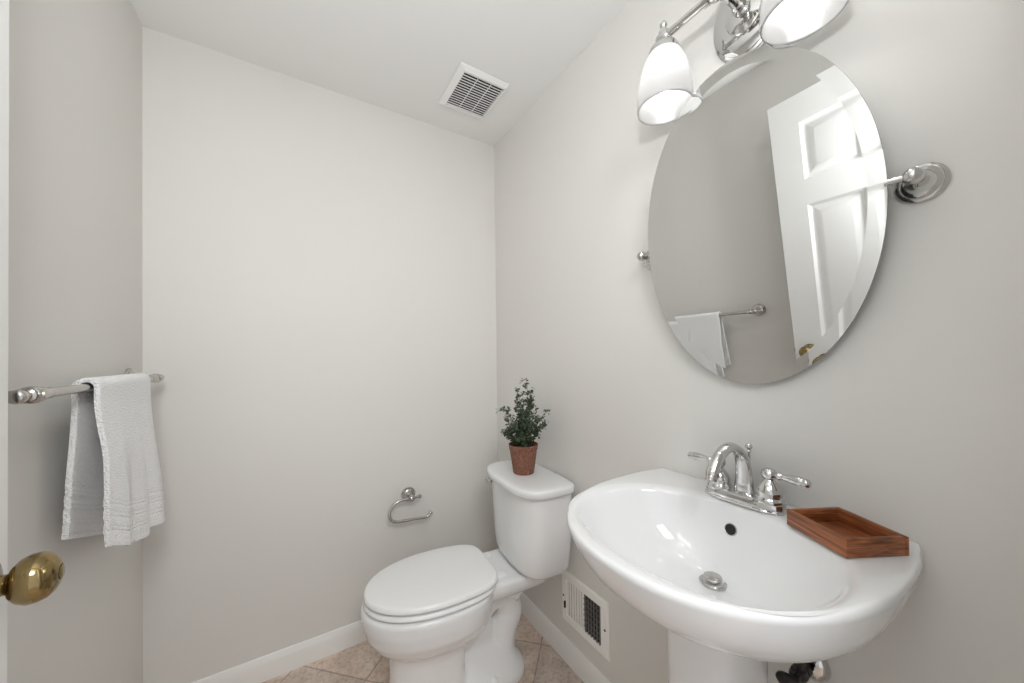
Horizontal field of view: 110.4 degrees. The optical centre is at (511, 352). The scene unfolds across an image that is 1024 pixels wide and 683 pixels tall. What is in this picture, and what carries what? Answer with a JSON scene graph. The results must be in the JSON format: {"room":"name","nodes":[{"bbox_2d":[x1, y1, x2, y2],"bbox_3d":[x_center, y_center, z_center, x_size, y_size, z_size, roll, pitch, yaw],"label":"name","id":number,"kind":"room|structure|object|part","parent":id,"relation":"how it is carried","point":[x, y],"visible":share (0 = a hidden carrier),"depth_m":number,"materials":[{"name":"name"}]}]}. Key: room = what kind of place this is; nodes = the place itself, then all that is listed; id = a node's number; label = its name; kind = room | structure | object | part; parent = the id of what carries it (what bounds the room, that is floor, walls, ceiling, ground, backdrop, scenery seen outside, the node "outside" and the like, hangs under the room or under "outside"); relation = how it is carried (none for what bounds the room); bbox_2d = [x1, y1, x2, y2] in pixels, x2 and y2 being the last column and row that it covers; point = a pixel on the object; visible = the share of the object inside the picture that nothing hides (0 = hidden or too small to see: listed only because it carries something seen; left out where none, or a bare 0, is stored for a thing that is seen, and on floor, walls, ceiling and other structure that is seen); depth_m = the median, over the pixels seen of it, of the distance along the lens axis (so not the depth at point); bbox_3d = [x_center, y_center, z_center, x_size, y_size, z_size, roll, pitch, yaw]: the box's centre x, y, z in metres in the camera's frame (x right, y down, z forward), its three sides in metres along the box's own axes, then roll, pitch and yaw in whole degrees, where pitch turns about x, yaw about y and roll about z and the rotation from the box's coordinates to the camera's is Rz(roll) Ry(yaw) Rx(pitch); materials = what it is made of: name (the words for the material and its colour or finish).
{"room":"bathroom","nodes":[
{"label":"bathroom","id":0,"kind":"room"},
{"bbox_2d":[7,0,142,682],"bbox_3d":[-0.854,0.056,0.419,0.120,2.440,1.849,0,-1,-32],"label":"wall","id":1,"kind":"structure","parent":0,"point":[75,246],"depth_m":0.83,"materials":[{"name":"beige paint"}]},
{"bbox_2d":[8,368,163,403],"bbox_3d":[-1.016,0.078,0.876,0.081,0.068,0.739,0,-1,-32],"label":"towel bar","id":2,"kind":"object","parent":1,"relation":"attached to","point":[31,394],"visible":0.77,"depth_m":0.62,"materials":[{"name":"silver metal"}]},
{"bbox_3d":[-0.848,0.073,0.601,0.081,0.068,0.068,0,-1,-32],"label":"post","id":3,"kind":"part","parent":2,"relation":"part of","materials":[{"name":"silver metal"}]},
{"bbox_2d":[61,373,165,546],"bbox_3d":[-1.007,0.288,0.919,0.100,0.461,0.358,0,-1,-32],"label":"hand towel","id":4,"kind":"object","parent":2,"relation":"hanging from","point":[114,485],"visible":0.99,"depth_m":0.84,"materials":[{"name":"white fabric"}]},
{"bbox_3d":[-1.185,0.083,1.151,0.081,0.068,0.068,0,-1,-32],"label":"post","id":5,"kind":"part","parent":2,"relation":"part of","materials":[{"name":"silver metal"}]},
{"bbox_2d":[142,26,497,682],"bbox_3d":[-0.717,0.068,1.658,1.650,2.440,0.120,0,-1,-32],"label":"wall","id":6,"kind":"structure","parent":0,"point":[319,263],"depth_m":1.48,"materials":[{"name":"beige paint"}]},
{"bbox_2d":[192,620,366,682],"bbox_3d":[-0.667,1.241,1.588,1.410,0.092,0.013,0,-1,-32],"label":"baseboard","id":7,"kind":"structure","parent":6,"relation":"attached to","point":[272,665],"depth_m":1.44,"materials":[{"name":"white paint"}]},
{"bbox_2d":[388,487,432,523],"bbox_3d":[-0.482,0.717,1.675,0.208,0.145,0.075,0,-1,-32],"label":"toilet paper holder","id":8,"kind":"object","parent":6,"relation":"attached to","point":[408,494],"visible":1,"depth_m":1.66,"materials":[{"name":"silver metal"}]},
{"bbox_3d":[-0.474,0.678,1.668,0.030,0.030,0.053,0,-1,-32],"label":"post","id":9,"kind":"part","parent":8,"relation":"part of","materials":[{"name":"silver metal"}]},
{"bbox_2d":[130,0,630,145],"bbox_3d":[-0.249,-1.216,0.884,1.650,0.100,1.969,0,-1,-32],"label":"ceiling","id":10,"kind":"structure","parent":0,"point":[398,56],"depth_m":1.32,"materials":[{"name":"white paint"}]},
{"bbox_2d":[439,62,508,119],"bbox_3d":[-0.175,-1.152,1.585,0.222,0.016,0.264,0,-1,-32],"label":"ceiling vent","id":11,"kind":"object","parent":10,"relation":"in","point":[472,91],"visible":1,"depth_m":1.57,"materials":[{"name":"white plastic"}]},
{"bbox_2d":[262,613,583,682],"bbox_3d":[0.144,1.312,0.268,1.650,0.100,3.349,0,-1,-32],"label":"floor","id":12,"kind":"structure","parent":0,"point":[359,663],"depth_m":1.45,"materials":[{"name":"tile"}]},
{"bbox_2d":[360,459,574,682],"bbox_3d":[-0.173,0.892,1.381,0.764,0.772,0.444,0,-1,-27],"label":"toilet","id":13,"kind":"object","parent":12,"relation":"on","point":[450,614],"visible":0.99,"depth_m":1.32,"materials":[{"name":"white ceramic"}]},
{"bbox_3d":[-0.309,0.867,1.330,0.458,0.017,0.356,0,-1,-27],"label":"seat","id":14,"kind":"part","parent":13,"relation":"part of","materials":[{"name":"white plastic"}]},
{"bbox_3d":[-0.304,0.840,1.333,0.469,0.030,0.354,0,-1,-27],"label":"lid","id":15,"kind":"part","parent":13,"relation":"part of","materials":[{"name":"white plastic"}]},
{"bbox_3d":[-0.190,1.073,1.387,0.736,0.412,0.365,0,-1,-27],"label":"bowl","id":16,"kind":"part","parent":13,"relation":"part of","materials":[{"name":"white ceramic"}]},
{"bbox_3d":[-0.098,0.580,1.617,0.028,0.034,0.080,0,-1,-27],"label":"flush lever","id":17,"kind":"part","parent":13,"relation":"part of","materials":[{"name":"silver metal"}]},
{"bbox_2d":[495,378,549,475],"bbox_3d":[0.045,0.305,1.489,0.197,0.399,0.287,0,-1,-21],"label":"potted plant","id":18,"kind":"object","parent":13,"relation":"on","point":[523,451],"visible":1,"depth_m":1.47,"materials":[{"name":"green plant"}]},
{"bbox_3d":[0.049,0.444,1.503,0.124,0.120,0.124,0,-1,-32],"label":"pot","id":19,"kind":"part","parent":18,"relation":"part of","materials":[{"name":"ceramic"}]},
{"bbox_3d":[0.052,0.522,1.502,0.248,0.034,0.444,0,-1,-27],"label":"tank lid","id":20,"kind":"part","parent":13,"relation":"part of","materials":[{"name":"white ceramic"}]},
{"bbox_3d":[0.060,0.700,1.504,0.219,0.326,0.408,0,-1,-27],"label":"tank","id":21,"kind":"part","parent":13,"relation":"part of","materials":[{"name":"white ceramic"}]},
{"bbox_2d":[567,468,921,682],"bbox_3d":[0.385,0.806,0.724,0.513,0.917,0.562,0,-1,-32],"label":"pedestal sink","id":22,"kind":"object","parent":12,"relation":"on","point":[735,590],"visible":0.94,"depth_m":0.67,"materials":[{"name":"white ceramic"}]},
{"bbox_2d":[688,442,811,515],"bbox_3d":[0.533,0.274,0.823,0.195,0.145,0.198,-1,-1,15],"label":"faucet","id":23,"kind":"object","parent":22,"relation":"on","point":[768,498],"visible":1,"depth_m":0.79,"materials":[{"name":"silver metal"}]},
{"bbox_3d":[0.484,0.269,0.911,0.021,0.021,0.067,0,-1,-32],"label":"lever","id":24,"kind":"part","parent":23,"relation":"part of","materials":[{"name":"silver metal"}]},
{"bbox_3d":[0.510,0.292,0.876,0.054,0.074,0.054,0,-1,-32],"label":"handle","id":25,"kind":"part","parent":23,"relation":"part of","materials":[{"name":"silver metal"}]},
{"bbox_3d":[0.486,0.265,0.798,0.158,0.126,0.044,0,-1,-32],"label":"spout","id":26,"kind":"part","parent":23,"relation":"part of","materials":[{"name":"silver metal"}]},
{"bbox_3d":[0.539,0.335,0.829,0.062,0.023,0.170,0,-1,-32],"label":"plate","id":27,"kind":"part","parent":23,"relation":"part of","materials":[{"name":"silver metal"}]},
{"bbox_3d":[0.564,0.272,0.846,0.016,0.112,0.016,0,-1,-32],"label":"lift rod","id":28,"kind":"part","parent":23,"relation":"part of","materials":[{"name":"silver metal"}]},
{"bbox_3d":[0.567,0.290,0.783,0.054,0.074,0.054,0,-1,-32],"label":"handle","id":29,"kind":"part","parent":23,"relation":"part of","materials":[{"name":"silver metal"}]},
{"bbox_3d":[0.585,0.266,0.745,0.021,0.021,0.067,0,-1,-26],"label":"lever","id":30,"kind":"part","parent":23,"relation":"part of","materials":[{"name":"silver metal"}]},
{"bbox_2d":[787,507,908,557],"bbox_3d":[0.609,0.327,0.655,0.111,0.032,0.122,-1,-1,-3],"label":"wooden tray","id":31,"kind":"object","parent":22,"relation":"on","point":[846,533],"visible":1,"depth_m":0.64,"materials":[{"name":"brown wood"}]},
{"bbox_2d":[494,0,1023,682],"bbox_3d":[0.450,0.049,1.219,0.120,2.440,1.849,0,-1,-32],"label":"wall","id":32,"kind":"structure","parent":0,"point":[911,425],"depth_m":0.70,"materials":[{"name":"beige paint"}]},
{"bbox_2d":[521,593,610,682],"bbox_3d":[0.380,1.224,1.217,0.013,0.092,1.716,0,-1,-32],"label":"baseboard","id":33,"kind":"structure","parent":32,"relation":"attached to","point":[586,671],"depth_m":1.49,"materials":[{"name":"white paint"}]},
{"bbox_2d":[562,570,609,661],"bbox_3d":[0.276,1.005,1.382,0.016,0.207,0.258,0,-1,-32],"label":"air vent","id":34,"kind":"object","parent":32,"relation":"in","point":[587,612],"visible":1,"depth_m":1.37,"materials":[{"name":"white metal"}]},
{"bbox_2d":[637,0,848,124],"bbox_3d":[0.503,-0.797,0.828,0.191,0.301,0.439,0,-1,-32],"label":"vanity light","id":35,"kind":"object","parent":32,"relation":"attached to","point":[666,86],"visible":0.99,"depth_m":0.88,"materials":[{"name":"white glass"}]},
{"bbox_3d":[0.403,-0.721,0.942,0.139,0.154,0.139,0,-1,-32],"label":"lamp shade","id":36,"kind":"part","parent":35,"relation":"part of","materials":[{"name":"white glass"}]},
{"bbox_3d":[0.512,-0.843,0.835,0.109,0.054,0.052,0,-1,-32],"label":"stem","id":37,"kind":"part","parent":35,"relation":"part of","materials":[{"name":"silver metal"}]},
{"bbox_3d":[0.560,-0.726,0.686,0.139,0.154,0.139,0,-1,-32],"label":"lamp shade","id":38,"kind":"part","parent":35,"relation":"part of","materials":[{"name":"white glass"}]},
{"bbox_2d":[637,45,951,383],"bbox_3d":[0.545,-0.299,0.849,0.102,0.750,0.627,0,-1,-32],"label":"mirror","id":39,"kind":"object","parent":32,"relation":"attached to","point":[768,208],"visible":1,"depth_m":0.79,"materials":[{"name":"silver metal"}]},
{"bbox_3d":[0.405,-0.294,1.079,0.041,0.028,0.048,0,-1,-32],"label":"pivot knob","id":40,"kind":"part","parent":39,"relation":"part of","materials":[{"name":"silver metal"}]},
{"bbox_3d":[0.686,-0.303,0.620,0.041,0.028,0.048,0,-1,-32],"label":"pivot knob","id":41,"kind":"part","parent":39,"relation":"part of","materials":[{"name":"silver metal"}]},
{"bbox_2d":[775,660,830,682],"bbox_3d":[0.608,0.617,0.753,0.104,0.192,0.072,0,-1,-32],"label":"shutoff valve","id":42,"kind":"object","parent":32,"relation":"attached to","point":[798,672],"visible":0.39,"depth_m":0.75,"materials":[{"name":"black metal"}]},
{"bbox_3d":[0.570,0.677,0.728,0.012,0.034,0.052,0,-1,-32],"label":"valve handle","id":43,"kind":"part","parent":42,"relation":"part of","materials":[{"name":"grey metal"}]},
{"bbox_3d":[0.250,0.039,0.083,1.410,2.440,0.120,0,-1,-32],"label":"wall","id":44,"kind":"structure","parent":0,"visible":0},
{"bbox_2d":[0,0,64,682],"bbox_3d":[-0.438,0.175,0.194,0.101,2.170,0.771,0,-1,-38],"label":"door","id":45,"kind":"structure","parent":44,"relation":"in","point":[36,576],"depth_m":0.47,"materials":[{"name":"white paint"}]},
{"bbox_3d":[-0.615,0.286,0.447,0.062,0.068,0.068,0,-1,-38],"label":"knob","id":46,"kind":"part","parent":45,"relation":"part of","materials":[{"name":"gold metal"}]}
]}

